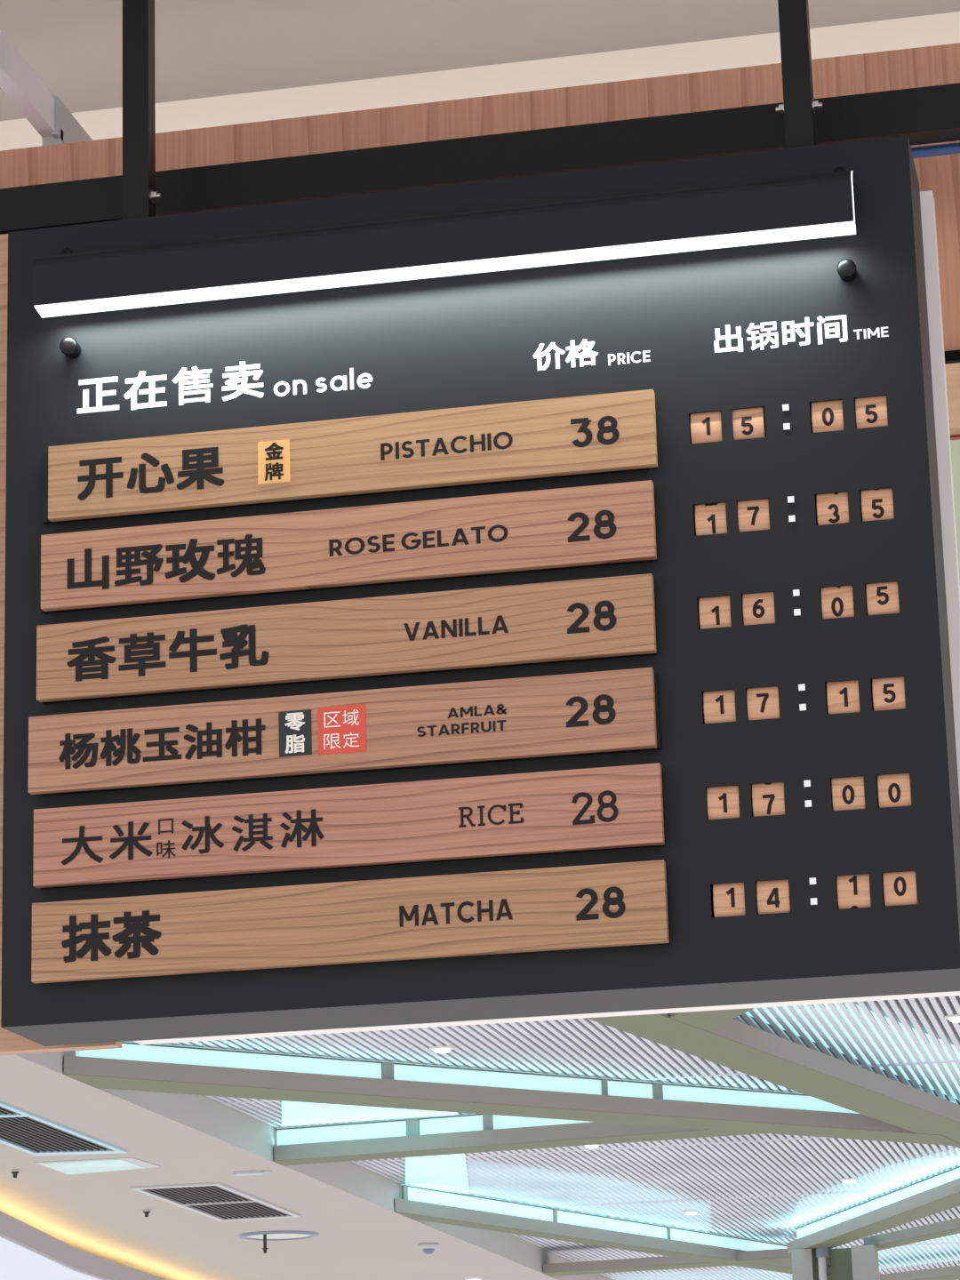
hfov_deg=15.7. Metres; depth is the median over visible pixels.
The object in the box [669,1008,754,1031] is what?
ceiling beam
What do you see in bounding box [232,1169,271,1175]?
recessed light
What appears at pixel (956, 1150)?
light panel
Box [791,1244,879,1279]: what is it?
column
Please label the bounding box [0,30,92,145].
ceiling bar
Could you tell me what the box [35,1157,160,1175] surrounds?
access panel
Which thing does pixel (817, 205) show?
lamp
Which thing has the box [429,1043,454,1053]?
recessed light
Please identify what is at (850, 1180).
recessed light
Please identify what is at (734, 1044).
ceiling beam
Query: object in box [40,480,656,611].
plank
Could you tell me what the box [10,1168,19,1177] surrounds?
sprinkler head
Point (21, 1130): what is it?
ceiling vent
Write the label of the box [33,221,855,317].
diffuser
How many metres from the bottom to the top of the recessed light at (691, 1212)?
0.070 m
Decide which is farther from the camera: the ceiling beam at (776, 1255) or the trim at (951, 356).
the ceiling beam at (776, 1255)
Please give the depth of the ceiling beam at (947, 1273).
54.28 m
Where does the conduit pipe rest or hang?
attached to the steel beam at (927, 115)
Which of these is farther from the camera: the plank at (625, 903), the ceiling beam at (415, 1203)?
the ceiling beam at (415, 1203)
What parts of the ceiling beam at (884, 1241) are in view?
underside panel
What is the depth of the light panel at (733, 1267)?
57.66 m
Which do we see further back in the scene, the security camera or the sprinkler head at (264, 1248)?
the security camera
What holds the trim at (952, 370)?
attached to the wood panel at (935, 65)
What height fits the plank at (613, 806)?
0.082 m
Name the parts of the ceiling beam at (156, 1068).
post, cap rail, underside panel, post, post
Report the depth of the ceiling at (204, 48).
4.85 m
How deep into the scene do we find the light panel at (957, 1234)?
54.65 m
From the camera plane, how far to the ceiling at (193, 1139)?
41.16 m
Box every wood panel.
[0,42,959,351]
[0,233,121,1055]
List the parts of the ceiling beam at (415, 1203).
post, post, cap rail, underside panel, post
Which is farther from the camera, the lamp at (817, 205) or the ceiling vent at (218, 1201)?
the ceiling vent at (218, 1201)
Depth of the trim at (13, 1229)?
42.20 m
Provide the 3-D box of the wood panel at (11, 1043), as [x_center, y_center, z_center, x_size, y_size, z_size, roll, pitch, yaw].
[-0.882,0.020,4.018,0.970,0.960,0.024,-5,-15,11]
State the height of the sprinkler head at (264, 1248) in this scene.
0.259 m
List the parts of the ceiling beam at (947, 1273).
underside panel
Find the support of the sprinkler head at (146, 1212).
attached to the ceiling at (193, 1139)
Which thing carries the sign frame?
attached to the menu board
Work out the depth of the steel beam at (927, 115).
3.96 m
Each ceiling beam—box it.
[64,1041,959,1146]
[273,1113,759,1165]
[394,1184,791,1273]
[543,1248,791,1276]
[585,1013,959,1148]
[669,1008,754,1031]
[786,1165,959,1254]
[863,1217,959,1250]
[879,1265,959,1279]
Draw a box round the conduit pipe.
[911,142,959,158]
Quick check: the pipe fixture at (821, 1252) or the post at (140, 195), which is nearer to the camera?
the post at (140, 195)
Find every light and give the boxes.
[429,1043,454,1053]
[464,1276,482,1279]
[583,1144,601,1148]
[682,1208,699,1215]
[840,1176,857,1183]
[944,1012,959,1022]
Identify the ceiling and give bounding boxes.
[0,0,959,120]
[0,1050,612,1279]
[0,1235,103,1279]
[125,995,959,1279]
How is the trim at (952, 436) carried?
attached to the wood panel at (935, 65)
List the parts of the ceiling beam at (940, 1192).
underside panel, cap rail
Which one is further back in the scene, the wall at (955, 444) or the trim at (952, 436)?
the wall at (955, 444)
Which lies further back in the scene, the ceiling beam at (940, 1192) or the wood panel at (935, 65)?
the ceiling beam at (940, 1192)
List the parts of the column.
plate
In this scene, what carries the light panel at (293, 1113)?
attached to the ceiling at (488, 1178)
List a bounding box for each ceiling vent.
[0,1101,127,1155]
[129,1182,301,1221]
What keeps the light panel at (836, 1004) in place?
attached to the ceiling at (488, 1178)
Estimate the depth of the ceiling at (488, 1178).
40.51 m
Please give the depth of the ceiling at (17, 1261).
42.42 m
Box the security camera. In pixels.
[418,1242,438,1254]
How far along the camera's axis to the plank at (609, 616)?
3.65 m
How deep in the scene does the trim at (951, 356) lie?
3.98 m
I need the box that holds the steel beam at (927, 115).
[0,82,959,234]
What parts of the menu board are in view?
standoff knob, plank rail, plank rail, plank rail, plank rail, plank rail, plank rail, standoff knob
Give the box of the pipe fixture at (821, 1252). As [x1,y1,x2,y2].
[816,1247,831,1279]
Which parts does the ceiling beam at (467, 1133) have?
cap rail, post, post, underside panel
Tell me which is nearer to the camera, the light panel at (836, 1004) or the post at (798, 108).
the post at (798, 108)
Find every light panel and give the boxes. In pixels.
[281,1100,457,1126]
[405,1153,469,1193]
[499,1162,711,1232]
[709,1266,791,1279]
[746,1002,959,1099]
[783,1148,959,1236]
[878,1233,959,1268]
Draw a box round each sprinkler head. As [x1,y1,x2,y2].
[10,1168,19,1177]
[142,1209,151,1216]
[261,1234,268,1253]
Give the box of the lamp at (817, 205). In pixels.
[32,170,855,317]
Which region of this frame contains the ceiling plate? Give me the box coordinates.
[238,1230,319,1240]
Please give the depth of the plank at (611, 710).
3.62 m
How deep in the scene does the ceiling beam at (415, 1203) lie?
46.39 m
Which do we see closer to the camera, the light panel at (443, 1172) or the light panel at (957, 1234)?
the light panel at (443, 1172)
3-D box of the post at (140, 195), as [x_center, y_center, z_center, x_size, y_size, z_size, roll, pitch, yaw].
[-0.384,-0.755,3.967,0.041,0.624,0.026,-5,-15,11]
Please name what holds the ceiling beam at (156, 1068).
attached to the ceiling at (488, 1178)
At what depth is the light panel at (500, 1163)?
45.66 m
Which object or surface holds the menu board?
hanging from the post at (140, 195)
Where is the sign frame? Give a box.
[133,190,959,1044]
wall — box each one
[0,11,959,151]
[950,440,959,582]
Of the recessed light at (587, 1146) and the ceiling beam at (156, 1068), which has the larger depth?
the recessed light at (587, 1146)
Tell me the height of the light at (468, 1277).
0.049 m
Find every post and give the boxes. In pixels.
[122,0,160,219]
[775,0,823,148]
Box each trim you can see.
[0,1210,165,1279]
[944,349,959,364]
[944,362,959,435]
[950,434,959,440]
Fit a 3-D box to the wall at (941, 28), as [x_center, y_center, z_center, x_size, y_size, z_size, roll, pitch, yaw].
[0.081,-0.536,4.908,6.600,0.580,0.070,-5,-15,11]
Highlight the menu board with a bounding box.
[0,135,959,1046]
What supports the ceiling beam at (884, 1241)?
on the column
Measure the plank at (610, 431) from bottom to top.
0.082 m
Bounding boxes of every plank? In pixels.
[28,667,656,794]
[31,859,669,983]
[32,763,664,887]
[36,573,656,702]
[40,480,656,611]
[48,389,657,521]
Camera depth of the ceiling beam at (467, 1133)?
36.52 m
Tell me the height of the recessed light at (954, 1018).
0.070 m

